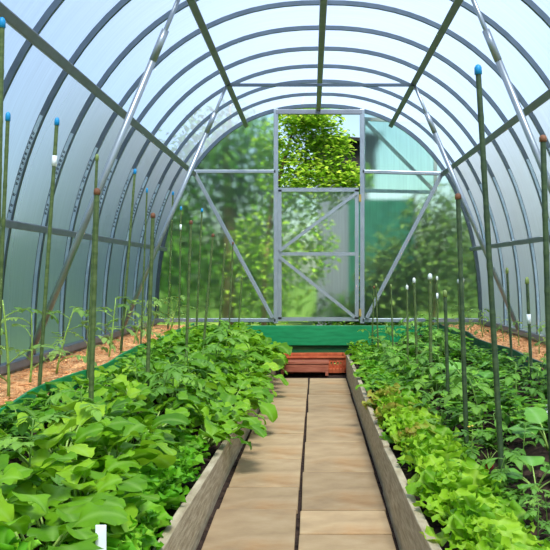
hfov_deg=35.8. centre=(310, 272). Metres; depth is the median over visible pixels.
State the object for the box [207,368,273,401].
plant
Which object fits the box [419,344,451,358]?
herb
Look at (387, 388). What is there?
lettuce
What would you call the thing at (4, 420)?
herb
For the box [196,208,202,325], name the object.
stake
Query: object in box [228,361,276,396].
plant
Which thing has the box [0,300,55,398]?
plant
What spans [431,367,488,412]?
plant
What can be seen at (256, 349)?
plant
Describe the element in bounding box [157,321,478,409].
ground
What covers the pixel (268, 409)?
plant
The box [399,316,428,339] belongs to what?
plant
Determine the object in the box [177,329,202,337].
plant
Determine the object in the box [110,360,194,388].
plant
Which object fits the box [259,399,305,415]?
paving slab
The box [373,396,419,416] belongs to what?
lettuce
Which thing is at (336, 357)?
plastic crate
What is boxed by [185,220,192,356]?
stake
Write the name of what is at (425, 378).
plant
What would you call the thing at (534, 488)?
plant
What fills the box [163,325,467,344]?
board
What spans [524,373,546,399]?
herb
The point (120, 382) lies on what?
plant
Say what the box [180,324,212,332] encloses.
plant
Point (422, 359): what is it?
plant
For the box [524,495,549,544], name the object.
plant
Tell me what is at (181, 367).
plant
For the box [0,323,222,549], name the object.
soil
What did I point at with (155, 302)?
plant
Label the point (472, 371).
herb
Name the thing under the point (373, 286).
stake
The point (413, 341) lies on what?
seedling
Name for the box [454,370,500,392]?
seedling
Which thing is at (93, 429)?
plant
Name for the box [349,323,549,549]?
soil
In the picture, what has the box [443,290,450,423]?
stake
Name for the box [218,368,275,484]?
board
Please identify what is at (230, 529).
paving slab
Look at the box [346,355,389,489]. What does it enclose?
board
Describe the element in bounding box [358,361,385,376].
lettuce
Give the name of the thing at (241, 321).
plant
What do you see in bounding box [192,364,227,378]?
plant
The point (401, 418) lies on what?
lettuce
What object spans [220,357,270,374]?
plant
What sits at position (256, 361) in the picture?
plant
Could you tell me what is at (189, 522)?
board
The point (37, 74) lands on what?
wall
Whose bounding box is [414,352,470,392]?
plant
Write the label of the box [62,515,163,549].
lettuce
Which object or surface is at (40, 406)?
herb
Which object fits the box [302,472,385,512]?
paving slab
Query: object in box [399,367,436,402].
plant
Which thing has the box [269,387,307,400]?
paving slab
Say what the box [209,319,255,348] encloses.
plant
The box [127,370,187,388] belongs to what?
plant
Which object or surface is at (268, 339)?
plant
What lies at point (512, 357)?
herb
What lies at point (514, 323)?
plant
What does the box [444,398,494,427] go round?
herb
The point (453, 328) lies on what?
plant
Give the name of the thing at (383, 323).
leafy bush
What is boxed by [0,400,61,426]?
plant
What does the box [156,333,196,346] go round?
plant
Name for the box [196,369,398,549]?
floor
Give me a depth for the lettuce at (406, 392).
4.34 m
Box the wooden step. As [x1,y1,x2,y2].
[281,360,328,375]
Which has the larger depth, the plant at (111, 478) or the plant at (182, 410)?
the plant at (182, 410)
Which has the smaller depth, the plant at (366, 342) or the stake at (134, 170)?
the stake at (134, 170)
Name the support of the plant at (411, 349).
on the soil at (530, 449)
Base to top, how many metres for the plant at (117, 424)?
0.193 m
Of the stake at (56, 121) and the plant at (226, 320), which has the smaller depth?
the stake at (56, 121)
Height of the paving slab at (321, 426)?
0.034 m
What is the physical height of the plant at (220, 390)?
0.217 m
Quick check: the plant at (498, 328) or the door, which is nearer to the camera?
the plant at (498, 328)
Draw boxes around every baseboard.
[1,324,156,375]
[480,324,545,344]
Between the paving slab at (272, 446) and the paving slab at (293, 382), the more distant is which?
the paving slab at (293, 382)
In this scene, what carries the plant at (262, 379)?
on the soil at (213, 449)
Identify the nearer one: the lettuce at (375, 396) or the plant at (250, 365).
the lettuce at (375, 396)
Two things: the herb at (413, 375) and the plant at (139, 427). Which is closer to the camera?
the plant at (139, 427)
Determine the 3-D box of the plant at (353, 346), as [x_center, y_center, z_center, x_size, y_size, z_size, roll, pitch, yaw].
[0.464,0.667,7.304,0.316,0.143,0.365,0,0,6]
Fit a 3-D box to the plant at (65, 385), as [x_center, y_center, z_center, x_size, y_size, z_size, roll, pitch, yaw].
[-0.980,0.484,3.539,0.317,0.133,0.280,0,0,-29]
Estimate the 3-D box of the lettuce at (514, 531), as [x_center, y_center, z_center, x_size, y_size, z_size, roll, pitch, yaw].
[0.461,0.666,2.010,0.246,0.154,0.296,0,0,-36]
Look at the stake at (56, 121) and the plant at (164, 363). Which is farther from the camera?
the plant at (164, 363)
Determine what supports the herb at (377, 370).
on the soil at (530, 449)
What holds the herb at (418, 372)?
on the soil at (530, 449)
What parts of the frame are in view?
rail, rail, rail, post, head rail, post, rail, rail, rail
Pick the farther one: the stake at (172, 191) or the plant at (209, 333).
the stake at (172, 191)
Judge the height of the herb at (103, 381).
0.093 m
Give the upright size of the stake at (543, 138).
1.167 m
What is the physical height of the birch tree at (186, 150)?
3.280 m
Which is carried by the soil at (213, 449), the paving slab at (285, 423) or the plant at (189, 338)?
the plant at (189, 338)
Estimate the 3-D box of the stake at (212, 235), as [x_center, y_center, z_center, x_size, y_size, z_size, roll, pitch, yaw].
[-0.720,0.207,5.900,0.101,0.963,0.023,0,0,0]
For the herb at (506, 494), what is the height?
0.066 m
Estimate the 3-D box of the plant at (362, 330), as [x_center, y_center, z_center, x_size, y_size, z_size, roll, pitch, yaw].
[0.509,0.609,7.396,0.266,0.252,0.246,0,0,6]
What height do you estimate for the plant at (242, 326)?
0.236 m
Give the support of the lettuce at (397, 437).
on the soil at (530, 449)
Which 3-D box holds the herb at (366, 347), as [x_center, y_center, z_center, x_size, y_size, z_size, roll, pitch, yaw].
[0.534,0.659,6.823,0.225,0.155,0.245,0,0,38]
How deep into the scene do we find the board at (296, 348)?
7.89 m
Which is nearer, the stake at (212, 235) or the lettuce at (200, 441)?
the lettuce at (200, 441)
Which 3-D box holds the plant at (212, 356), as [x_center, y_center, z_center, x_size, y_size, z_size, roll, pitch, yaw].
[-0.801,0.546,5.238,0.341,0.144,0.390,0,0,-29]
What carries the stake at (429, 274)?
in the soil at (530, 449)
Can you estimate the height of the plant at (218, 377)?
0.152 m
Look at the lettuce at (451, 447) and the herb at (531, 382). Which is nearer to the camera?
the lettuce at (451, 447)
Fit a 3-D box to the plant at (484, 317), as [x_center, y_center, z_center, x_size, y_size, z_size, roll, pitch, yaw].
[1.263,0.379,6.402,0.188,0.222,0.206,0,0,25]
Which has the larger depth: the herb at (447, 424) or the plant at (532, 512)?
the herb at (447, 424)
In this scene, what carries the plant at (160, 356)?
on the soil at (213, 449)
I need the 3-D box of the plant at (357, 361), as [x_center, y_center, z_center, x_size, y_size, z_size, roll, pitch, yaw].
[0.437,0.683,6.202,0.297,0.109,0.265,0,0,4]
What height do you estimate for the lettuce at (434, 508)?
0.124 m
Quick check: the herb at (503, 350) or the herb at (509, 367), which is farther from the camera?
the herb at (503, 350)
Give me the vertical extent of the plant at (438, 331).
0.285 m
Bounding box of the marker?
[95,525,105,549]
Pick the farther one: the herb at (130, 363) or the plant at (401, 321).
the plant at (401, 321)
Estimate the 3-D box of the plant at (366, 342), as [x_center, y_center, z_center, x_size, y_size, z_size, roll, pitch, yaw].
[0.522,0.663,7.597,0.356,0.150,0.292,0,0,-14]
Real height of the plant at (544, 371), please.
0.238 m
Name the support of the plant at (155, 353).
on the soil at (213, 449)
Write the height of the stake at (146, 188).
1.122 m
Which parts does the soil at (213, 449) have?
edging strip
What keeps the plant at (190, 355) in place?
on the soil at (213, 449)
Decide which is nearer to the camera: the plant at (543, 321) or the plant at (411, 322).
the plant at (543, 321)
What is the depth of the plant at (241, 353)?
5.74 m
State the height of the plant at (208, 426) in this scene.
0.256 m
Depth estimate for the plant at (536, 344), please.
4.75 m
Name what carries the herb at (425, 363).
on the soil at (530, 449)
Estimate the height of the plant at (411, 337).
0.233 m
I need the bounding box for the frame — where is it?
[0,0,549,374]
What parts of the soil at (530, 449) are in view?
edging strip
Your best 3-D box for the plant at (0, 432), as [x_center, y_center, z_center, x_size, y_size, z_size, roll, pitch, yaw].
[-0.967,0.492,2.401,0.245,0.116,0.277,0,0,10]
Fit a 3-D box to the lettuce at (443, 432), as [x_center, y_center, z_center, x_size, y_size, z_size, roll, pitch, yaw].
[0.489,0.667,3.264,0.303,0.154,0.261,0,0,-13]
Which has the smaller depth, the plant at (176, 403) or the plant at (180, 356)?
the plant at (176, 403)
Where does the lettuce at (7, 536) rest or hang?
on the soil at (213, 449)
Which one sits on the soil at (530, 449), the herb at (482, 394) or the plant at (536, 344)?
the herb at (482, 394)
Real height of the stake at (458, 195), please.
1.083 m
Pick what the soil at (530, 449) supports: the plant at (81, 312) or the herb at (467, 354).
the herb at (467, 354)
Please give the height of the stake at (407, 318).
0.675 m
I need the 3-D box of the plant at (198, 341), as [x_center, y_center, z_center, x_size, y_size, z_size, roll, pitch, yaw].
[-0.830,0.523,5.938,0.471,0.187,0.418,0,0,-13]
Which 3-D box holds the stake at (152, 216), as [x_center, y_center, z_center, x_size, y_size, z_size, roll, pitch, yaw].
[-0.740,0.208,3.900,0.051,0.971,0.023,0,0,0]
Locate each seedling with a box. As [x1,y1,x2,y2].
[404,338,428,353]
[414,344,442,351]
[433,360,491,389]
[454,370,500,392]
[504,407,548,450]
[505,455,549,488]
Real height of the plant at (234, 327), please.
0.207 m
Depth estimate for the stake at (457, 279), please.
6.59 m
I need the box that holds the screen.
[359,202,412,324]
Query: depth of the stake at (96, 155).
4.04 m
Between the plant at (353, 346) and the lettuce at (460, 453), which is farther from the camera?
the plant at (353, 346)
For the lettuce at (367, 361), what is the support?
on the soil at (530, 449)
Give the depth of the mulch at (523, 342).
6.04 m
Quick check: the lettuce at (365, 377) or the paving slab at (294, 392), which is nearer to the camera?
the lettuce at (365, 377)
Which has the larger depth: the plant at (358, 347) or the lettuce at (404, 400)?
the plant at (358, 347)
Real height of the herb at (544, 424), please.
0.142 m
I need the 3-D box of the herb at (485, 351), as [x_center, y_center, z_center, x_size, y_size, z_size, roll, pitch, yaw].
[1.040,0.512,5.250,0.173,0.119,0.189,0,0,32]
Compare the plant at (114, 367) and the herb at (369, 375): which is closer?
the plant at (114, 367)
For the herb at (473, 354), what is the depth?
5.05 m
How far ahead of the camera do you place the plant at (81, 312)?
4.13 m
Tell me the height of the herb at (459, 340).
0.148 m
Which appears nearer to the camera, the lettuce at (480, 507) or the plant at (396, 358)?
the lettuce at (480, 507)
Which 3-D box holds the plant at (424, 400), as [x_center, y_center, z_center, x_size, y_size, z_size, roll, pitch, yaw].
[0.566,0.645,3.936,0.192,0.182,0.186,0,0,9]
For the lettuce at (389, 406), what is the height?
0.185 m
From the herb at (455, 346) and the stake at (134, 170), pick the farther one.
the herb at (455, 346)
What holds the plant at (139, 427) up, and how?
on the soil at (213, 449)
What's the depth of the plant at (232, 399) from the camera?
4.08 m
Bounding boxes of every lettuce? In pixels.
[0,526,41,549]
[41,537,139,549]
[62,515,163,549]
[99,495,172,548]
[105,462,186,509]
[108,489,166,506]
[130,461,190,494]
[136,449,200,482]
[152,445,204,471]
[171,432,210,457]
[353,350,374,359]
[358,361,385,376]
[359,360,374,367]
[362,382,421,410]
[362,385,415,405]
[363,367,391,380]
[365,372,395,391]
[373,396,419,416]
[374,389,421,406]
[375,401,438,421]
[377,393,430,424]
[378,406,451,430]
[379,412,435,444]
[386,420,438,443]
[391,419,439,450]
[396,425,462,458]
[397,437,469,465]
[405,455,505,500]
[407,447,467,471]
[407,453,485,483]
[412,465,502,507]
[420,487,534,546]
[423,487,509,520]
[442,510,535,549]
[456,517,549,549]
[475,536,549,549]
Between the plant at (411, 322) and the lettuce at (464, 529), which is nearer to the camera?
the lettuce at (464, 529)
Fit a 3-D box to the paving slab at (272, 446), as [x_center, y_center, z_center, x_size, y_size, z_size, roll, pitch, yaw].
[-0.189,0.896,4.345,0.292,0.035,0.617,0,0,0]
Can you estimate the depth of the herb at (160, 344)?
5.03 m
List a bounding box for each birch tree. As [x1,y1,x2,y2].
[158,99,314,324]
[237,90,359,324]
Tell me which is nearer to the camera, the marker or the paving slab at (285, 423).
the marker
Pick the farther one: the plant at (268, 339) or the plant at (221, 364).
the plant at (268, 339)
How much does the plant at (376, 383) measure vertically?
0.147 m
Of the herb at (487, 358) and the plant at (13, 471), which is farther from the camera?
the herb at (487, 358)
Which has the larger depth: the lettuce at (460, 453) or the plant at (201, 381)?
the plant at (201, 381)
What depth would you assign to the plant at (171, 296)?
7.50 m
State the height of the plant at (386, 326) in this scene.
0.215 m
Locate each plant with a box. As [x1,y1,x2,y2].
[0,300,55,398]
[0,311,72,384]
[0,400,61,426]
[0,401,135,452]
[0,414,72,493]
[0,422,106,466]
[0,432,16,453]
[0,451,76,493]
[0,454,50,513]
[0,489,127,549]
[2,476,125,547]
[20,449,147,501]
[22,388,106,410]
[27,431,175,503]
[28,393,148,435]
[36,458,159,533]
[38,381,113,403]
[41,306,104,373]
[45,390,114,439]
[48,387,157,419]
[49,374,111,396]
[61,307,115,362]
[62,417,181,477]
[69,413,188,460]
[75,372,116,389]
[79,385,146,411]
[85,296,138,356]
[94,364,140,382]
[102,384,155,409]
[107,305,142,349]
[107,362,143,376]
[108,374,174,412]
[108,398,193,440]
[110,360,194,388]
[114,355,153,368]
[114,413,186,448]
[115,357,162,395]
[124,352,163,361]
[126,300,161,343]
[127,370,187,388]
[129,363,196,377]
[131,297,165,338]
[133,396,200,425]
[138,347,167,356]
[140,300,169,332]
[141,337,184,355]
[141,352,207,374]
[142,364,198,415]
[149,361,210,410]
[149,366,194,404]
[153,340,188,347]
[153,351,213,370]
[154,378,217,406]
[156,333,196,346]
[157,296,185,326]
[160,344,212,359]
[161,348,216,362]
[161,400,231,452]
[163,328,201,337]
[164,294,195,329]
[164,395,264,435]
[165,352,215,373]
[168,342,225,361]
[169,344,217,401]
[169,348,240,365]
[171,334,198,340]
[174,390,261,424]
[176,361,231,377]
[176,391,266,449]
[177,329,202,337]
[177,338,223,354]
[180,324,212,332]
[180,332,237,341]
[181,375,226,386]
[183,387,263,406]
[184,344,226,385]
[185,384,265,425]
[188,336,223,347]
[191,329,247,335]
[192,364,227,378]
[194,321,243,329]
[194,328,248,374]
[196,326,231,334]
[198,333,267,352]
[198,373,277,422]
[204,374,273,405]
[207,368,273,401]
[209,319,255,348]
[211,324,245,332]
[213,320,239,336]
[213,329,264,350]
[218,356,273,390]
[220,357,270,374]
[223,373,263,390]
[226,340,263,360]
[227,356,271,389]
[228,332,265,346]
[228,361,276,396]
[229,347,287,368]
[230,347,247,368]
[231,323,266,341]
[238,354,288,385]
[241,350,285,364]
[244,353,287,376]
[247,330,267,345]
[249,345,283,362]
[250,349,283,367]
[255,342,292,360]
[264,336,290,355]
[345,346,371,354]
[347,343,375,354]
[347,349,379,359]
[348,340,381,348]
[350,359,382,365]
[353,364,392,377]
[354,363,393,376]
[355,380,422,400]
[356,329,380,344]
[359,352,391,364]
[368,346,402,372]
[371,338,401,360]
[372,322,401,346]
[373,326,396,342]
[374,348,390,360]
[375,368,422,379]
[379,352,409,374]
[381,348,418,360]
[383,355,424,385]
[388,353,433,371]
[393,365,438,373]
[395,317,417,333]
[398,334,423,359]
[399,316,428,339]
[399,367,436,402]
[403,345,442,382]
[403,368,460,396]
[413,390,451,415]
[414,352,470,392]
[417,314,436,333]
[420,327,460,358]
[420,329,453,348]
[420,329,460,365]
[423,410,456,424]
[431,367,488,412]
[431,370,485,411]
[444,375,514,429]
[453,425,494,463]
[457,309,474,329]
[467,309,489,336]
[469,410,513,451]
[471,308,496,332]
[479,451,531,506]
[480,355,544,424]
[490,421,549,475]
[496,317,514,340]
[497,468,521,496]
[506,321,531,345]
[510,352,546,386]
[517,358,546,389]
[519,483,548,521]
[524,321,545,353]
[524,491,549,525]
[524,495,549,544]
[528,353,546,409]
[533,324,544,357]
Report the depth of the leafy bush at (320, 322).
10.74 m
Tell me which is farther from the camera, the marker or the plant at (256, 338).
the plant at (256, 338)
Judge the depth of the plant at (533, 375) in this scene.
3.91 m
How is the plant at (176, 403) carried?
on the soil at (213, 449)
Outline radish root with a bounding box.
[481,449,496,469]
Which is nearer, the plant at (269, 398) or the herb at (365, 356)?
the plant at (269, 398)
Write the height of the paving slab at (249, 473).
0.034 m
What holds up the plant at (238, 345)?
on the soil at (213, 449)
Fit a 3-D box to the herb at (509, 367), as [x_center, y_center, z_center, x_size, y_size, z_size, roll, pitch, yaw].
[1.057,0.514,4.314,0.182,0.115,0.167,0,0,38]
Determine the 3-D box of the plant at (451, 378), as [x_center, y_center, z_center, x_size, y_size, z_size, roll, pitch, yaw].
[0.728,0.568,4.077,0.228,0.230,0.259,0,0,-25]
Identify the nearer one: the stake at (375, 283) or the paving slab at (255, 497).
the paving slab at (255, 497)
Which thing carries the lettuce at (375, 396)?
on the soil at (530, 449)
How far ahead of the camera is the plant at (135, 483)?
2.38 m
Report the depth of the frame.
5.74 m
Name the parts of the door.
rail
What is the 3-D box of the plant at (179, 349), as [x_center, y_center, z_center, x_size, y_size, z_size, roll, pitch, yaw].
[-0.631,0.525,4.421,0.311,0.318,0.336,0,0,30]
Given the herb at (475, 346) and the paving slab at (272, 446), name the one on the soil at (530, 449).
the herb at (475, 346)
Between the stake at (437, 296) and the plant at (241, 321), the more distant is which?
the plant at (241, 321)
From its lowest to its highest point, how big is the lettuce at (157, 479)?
0.166 m
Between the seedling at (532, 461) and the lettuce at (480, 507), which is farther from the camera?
the seedling at (532, 461)
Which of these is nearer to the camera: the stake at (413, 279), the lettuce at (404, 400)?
the lettuce at (404, 400)
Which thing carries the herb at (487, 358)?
on the soil at (530, 449)
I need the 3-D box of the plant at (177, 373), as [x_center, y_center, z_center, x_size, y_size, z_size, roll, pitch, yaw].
[-0.635,0.540,3.745,0.325,0.288,0.286,0,0,44]
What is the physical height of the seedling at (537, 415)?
0.140 m
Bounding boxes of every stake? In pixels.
[0,17,5,245]
[0,112,10,335]
[37,117,59,385]
[87,154,98,378]
[88,188,99,401]
[120,169,136,352]
[140,188,147,343]
[145,213,154,399]
[167,191,173,328]
[178,206,181,328]
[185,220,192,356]
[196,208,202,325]
[203,234,214,339]
[218,243,225,327]
[228,242,233,329]
[238,276,242,330]
[371,286,374,345]
[375,283,378,348]
[390,284,393,366]
[406,285,408,360]
[412,278,418,377]
[428,273,432,399]
[436,276,438,345]
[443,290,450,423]
[455,193,468,447]
[457,279,460,338]
[474,64,505,486]
[505,267,512,366]
[525,277,533,397]
[539,135,549,462]
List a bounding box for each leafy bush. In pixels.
[310,293,404,324]
[351,253,479,324]
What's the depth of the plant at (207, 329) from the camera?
6.95 m
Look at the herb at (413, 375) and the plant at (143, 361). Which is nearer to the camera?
the plant at (143, 361)
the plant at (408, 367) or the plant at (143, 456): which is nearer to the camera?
the plant at (143, 456)
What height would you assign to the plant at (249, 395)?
0.165 m
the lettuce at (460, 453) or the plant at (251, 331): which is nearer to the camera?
the lettuce at (460, 453)
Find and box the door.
[278,188,360,320]
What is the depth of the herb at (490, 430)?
3.26 m
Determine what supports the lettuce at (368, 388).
on the soil at (530, 449)
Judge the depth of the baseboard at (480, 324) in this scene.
6.50 m
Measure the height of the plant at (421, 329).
0.235 m
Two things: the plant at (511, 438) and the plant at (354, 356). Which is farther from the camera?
the plant at (354, 356)
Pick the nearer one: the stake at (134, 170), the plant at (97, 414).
the plant at (97, 414)
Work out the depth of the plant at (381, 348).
5.86 m
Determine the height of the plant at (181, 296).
0.314 m
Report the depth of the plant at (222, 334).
5.34 m
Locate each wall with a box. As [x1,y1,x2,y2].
[1,23,186,362]
[159,108,477,317]
[449,99,549,334]
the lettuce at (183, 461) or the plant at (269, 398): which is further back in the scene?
the plant at (269, 398)
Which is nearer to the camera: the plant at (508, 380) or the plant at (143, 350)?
the plant at (508, 380)
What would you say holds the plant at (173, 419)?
on the soil at (213, 449)
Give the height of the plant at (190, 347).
0.174 m
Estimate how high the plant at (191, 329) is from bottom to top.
0.166 m
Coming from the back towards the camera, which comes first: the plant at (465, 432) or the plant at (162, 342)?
the plant at (162, 342)
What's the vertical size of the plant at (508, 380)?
0.280 m
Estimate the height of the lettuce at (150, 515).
0.155 m
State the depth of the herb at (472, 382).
3.94 m
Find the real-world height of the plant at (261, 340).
0.209 m
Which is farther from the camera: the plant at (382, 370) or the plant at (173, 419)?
the plant at (382, 370)
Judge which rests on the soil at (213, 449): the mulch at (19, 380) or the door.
the mulch at (19, 380)
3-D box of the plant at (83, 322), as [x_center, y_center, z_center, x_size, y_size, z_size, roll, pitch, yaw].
[-1.174,0.337,4.605,0.260,0.307,0.286,0,0,12]
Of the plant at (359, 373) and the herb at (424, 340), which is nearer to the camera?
the plant at (359, 373)
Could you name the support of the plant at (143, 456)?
on the soil at (213, 449)
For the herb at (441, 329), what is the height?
0.138 m
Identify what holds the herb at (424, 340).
on the soil at (530, 449)
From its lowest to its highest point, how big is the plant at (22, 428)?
0.228 m
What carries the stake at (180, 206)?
in the soil at (213, 449)
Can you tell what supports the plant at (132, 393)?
on the soil at (213, 449)
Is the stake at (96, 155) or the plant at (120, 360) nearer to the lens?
the stake at (96, 155)
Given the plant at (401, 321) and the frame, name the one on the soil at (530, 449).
the plant at (401, 321)
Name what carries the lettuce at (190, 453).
on the soil at (213, 449)
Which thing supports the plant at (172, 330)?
on the soil at (213, 449)
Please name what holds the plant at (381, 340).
on the soil at (530, 449)
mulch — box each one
[0,325,184,405]
[448,324,545,368]
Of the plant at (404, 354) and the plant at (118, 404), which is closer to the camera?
the plant at (118, 404)
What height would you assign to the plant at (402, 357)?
0.138 m
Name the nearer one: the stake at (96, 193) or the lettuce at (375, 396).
the stake at (96, 193)
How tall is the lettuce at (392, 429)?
0.136 m
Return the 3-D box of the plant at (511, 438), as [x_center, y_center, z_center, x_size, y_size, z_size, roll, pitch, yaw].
[0.712,0.594,2.862,0.174,0.178,0.188,0,0,40]
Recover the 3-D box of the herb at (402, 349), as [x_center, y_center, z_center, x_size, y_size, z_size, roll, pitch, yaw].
[0.702,0.616,6.748,0.289,0.136,0.283,0,0,-9]
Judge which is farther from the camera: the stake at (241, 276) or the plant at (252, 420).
the stake at (241, 276)
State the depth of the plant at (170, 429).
3.25 m
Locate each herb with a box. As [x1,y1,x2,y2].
[0,401,43,439]
[0,418,39,450]
[22,389,71,425]
[72,376,114,390]
[105,362,136,377]
[119,343,161,361]
[127,354,166,362]
[357,351,381,360]
[357,355,382,361]
[363,347,383,355]
[363,376,409,391]
[367,370,396,389]
[367,372,409,385]
[378,379,431,393]
[380,361,414,375]
[383,374,414,385]
[385,341,413,352]
[397,358,428,373]
[399,329,425,342]
[404,333,428,350]
[409,364,438,390]
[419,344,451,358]
[421,346,460,366]
[422,329,452,343]
[437,376,478,406]
[439,354,469,364]
[442,364,479,373]
[443,422,454,427]
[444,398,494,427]
[448,342,477,354]
[452,344,481,361]
[452,438,482,452]
[454,336,473,349]
[466,347,491,359]
[466,348,500,365]
[467,349,509,370]
[467,370,507,402]
[467,379,519,403]
[468,421,512,449]
[474,354,500,368]
[476,383,530,413]
[479,356,523,378]
[482,389,547,424]
[487,484,528,506]
[502,361,529,382]
[510,403,547,438]
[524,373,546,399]
[536,531,549,545]
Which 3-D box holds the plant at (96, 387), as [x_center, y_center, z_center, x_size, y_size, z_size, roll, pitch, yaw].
[-0.972,0.495,3.391,0.296,0.109,0.258,0,0,35]
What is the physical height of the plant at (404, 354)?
0.215 m
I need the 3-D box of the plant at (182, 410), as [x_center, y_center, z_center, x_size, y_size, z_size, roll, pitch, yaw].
[-0.668,0.595,3.324,0.397,0.186,0.436,0,0,4]
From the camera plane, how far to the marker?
1.86 m
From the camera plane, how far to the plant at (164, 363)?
4.51 m
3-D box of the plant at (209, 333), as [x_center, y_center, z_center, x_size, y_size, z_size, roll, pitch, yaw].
[-0.815,0.538,6.481,0.392,0.161,0.490,0,0,42]
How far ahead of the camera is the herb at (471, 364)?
4.65 m
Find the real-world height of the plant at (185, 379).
0.273 m
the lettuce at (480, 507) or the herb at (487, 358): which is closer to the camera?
the lettuce at (480, 507)
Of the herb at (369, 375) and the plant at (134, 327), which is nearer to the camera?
the herb at (369, 375)
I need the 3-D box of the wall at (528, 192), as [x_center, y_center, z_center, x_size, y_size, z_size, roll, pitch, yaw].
[1.439,-0.251,3.675,0.328,1.402,8.590,0,0,0]
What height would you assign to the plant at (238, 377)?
0.174 m
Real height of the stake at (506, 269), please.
0.652 m
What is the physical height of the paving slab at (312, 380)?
0.035 m
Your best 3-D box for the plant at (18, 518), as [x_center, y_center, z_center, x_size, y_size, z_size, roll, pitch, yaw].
[-0.628,0.588,1.923,0.420,0.199,0.475,0,0,-10]
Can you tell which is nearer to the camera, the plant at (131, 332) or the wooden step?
the plant at (131, 332)
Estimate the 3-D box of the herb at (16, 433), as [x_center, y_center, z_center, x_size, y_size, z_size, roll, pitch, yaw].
[-0.920,0.485,2.571,0.236,0.128,0.242,0,0,20]
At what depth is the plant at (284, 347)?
7.08 m
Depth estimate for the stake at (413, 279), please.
5.19 m
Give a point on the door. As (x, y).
(318, 228)
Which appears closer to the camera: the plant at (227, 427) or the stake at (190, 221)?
the plant at (227, 427)
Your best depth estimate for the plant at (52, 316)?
3.71 m
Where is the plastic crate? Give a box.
[283,352,345,372]
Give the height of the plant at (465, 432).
0.194 m
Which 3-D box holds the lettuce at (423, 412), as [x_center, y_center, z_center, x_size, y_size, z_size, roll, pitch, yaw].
[0.467,0.670,3.772,0.301,0.147,0.302,0,0,-17]
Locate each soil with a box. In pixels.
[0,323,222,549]
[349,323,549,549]
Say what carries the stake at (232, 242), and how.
in the soil at (213, 449)
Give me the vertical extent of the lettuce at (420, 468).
0.131 m
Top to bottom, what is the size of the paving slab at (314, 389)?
0.034 m
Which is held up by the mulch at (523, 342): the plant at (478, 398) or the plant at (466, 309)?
the plant at (466, 309)
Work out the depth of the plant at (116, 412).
3.25 m
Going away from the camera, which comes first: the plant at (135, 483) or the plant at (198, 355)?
the plant at (135, 483)
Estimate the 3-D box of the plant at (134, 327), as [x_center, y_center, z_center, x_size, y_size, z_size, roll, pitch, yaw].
[-1.188,0.344,5.425,0.224,0.293,0.338,0,0,-10]
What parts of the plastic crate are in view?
panel, panel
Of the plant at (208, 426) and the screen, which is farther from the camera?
the screen
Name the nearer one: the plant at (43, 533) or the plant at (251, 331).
the plant at (43, 533)
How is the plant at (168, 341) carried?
on the soil at (213, 449)
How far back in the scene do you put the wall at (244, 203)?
7.95 m
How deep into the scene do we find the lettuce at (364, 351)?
6.90 m
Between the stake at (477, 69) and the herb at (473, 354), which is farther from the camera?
the herb at (473, 354)
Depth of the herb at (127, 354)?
4.67 m
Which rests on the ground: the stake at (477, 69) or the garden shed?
the garden shed
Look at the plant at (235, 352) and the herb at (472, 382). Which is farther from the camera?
the plant at (235, 352)
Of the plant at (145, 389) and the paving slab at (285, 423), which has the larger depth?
the paving slab at (285, 423)
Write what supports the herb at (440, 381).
on the soil at (530, 449)
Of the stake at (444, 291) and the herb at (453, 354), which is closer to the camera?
the stake at (444, 291)
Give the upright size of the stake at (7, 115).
1.119 m
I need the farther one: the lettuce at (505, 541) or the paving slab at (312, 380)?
the paving slab at (312, 380)
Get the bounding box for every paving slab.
[201,509,295,549]
[219,487,298,513]
[229,459,300,489]
[240,434,303,461]
[251,414,304,433]
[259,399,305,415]
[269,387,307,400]
[272,378,307,387]
[298,535,395,549]
[300,511,391,534]
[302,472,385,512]
[304,442,373,471]
[306,412,364,441]
[308,394,356,413]
[309,384,350,395]
[310,378,347,383]
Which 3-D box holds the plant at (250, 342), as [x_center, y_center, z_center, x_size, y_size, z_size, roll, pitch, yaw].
[-0.583,0.574,6.404,0.536,0.229,0.489,0,0,8]
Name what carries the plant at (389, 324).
on the soil at (530, 449)
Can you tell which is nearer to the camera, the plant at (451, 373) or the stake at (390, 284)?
the plant at (451, 373)
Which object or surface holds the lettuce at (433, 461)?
on the soil at (530, 449)
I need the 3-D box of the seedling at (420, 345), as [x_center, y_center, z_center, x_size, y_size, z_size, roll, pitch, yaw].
[0.870,0.568,6.172,0.266,0.123,0.314,0,0,19]
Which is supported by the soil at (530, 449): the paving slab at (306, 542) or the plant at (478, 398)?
the plant at (478, 398)
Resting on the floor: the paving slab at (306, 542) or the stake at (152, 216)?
the paving slab at (306, 542)
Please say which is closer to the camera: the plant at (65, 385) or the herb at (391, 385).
the plant at (65, 385)
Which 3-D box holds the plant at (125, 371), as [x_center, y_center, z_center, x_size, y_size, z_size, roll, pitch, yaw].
[-0.919,0.493,4.026,0.232,0.114,0.248,0,0,-14]
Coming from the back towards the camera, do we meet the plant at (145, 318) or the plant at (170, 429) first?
the plant at (145, 318)
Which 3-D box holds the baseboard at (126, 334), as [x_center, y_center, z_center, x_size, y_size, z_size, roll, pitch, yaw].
[-1.455,0.675,3.665,0.030,0.450,8.570,0,0,0]
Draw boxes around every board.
[152,449,223,549]
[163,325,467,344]
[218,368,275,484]
[289,345,356,352]
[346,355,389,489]
[383,448,441,549]
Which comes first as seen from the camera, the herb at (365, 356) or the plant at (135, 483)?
the plant at (135, 483)
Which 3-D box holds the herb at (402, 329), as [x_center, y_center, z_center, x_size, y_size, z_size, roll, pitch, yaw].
[0.851,0.552,7.137,0.241,0.152,0.221,0,0,-2]
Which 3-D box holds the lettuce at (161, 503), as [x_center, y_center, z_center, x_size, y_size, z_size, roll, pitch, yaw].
[-0.546,0.693,2.506,0.253,0.131,0.241,0,0,-5]
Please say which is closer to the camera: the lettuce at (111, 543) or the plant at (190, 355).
the lettuce at (111, 543)

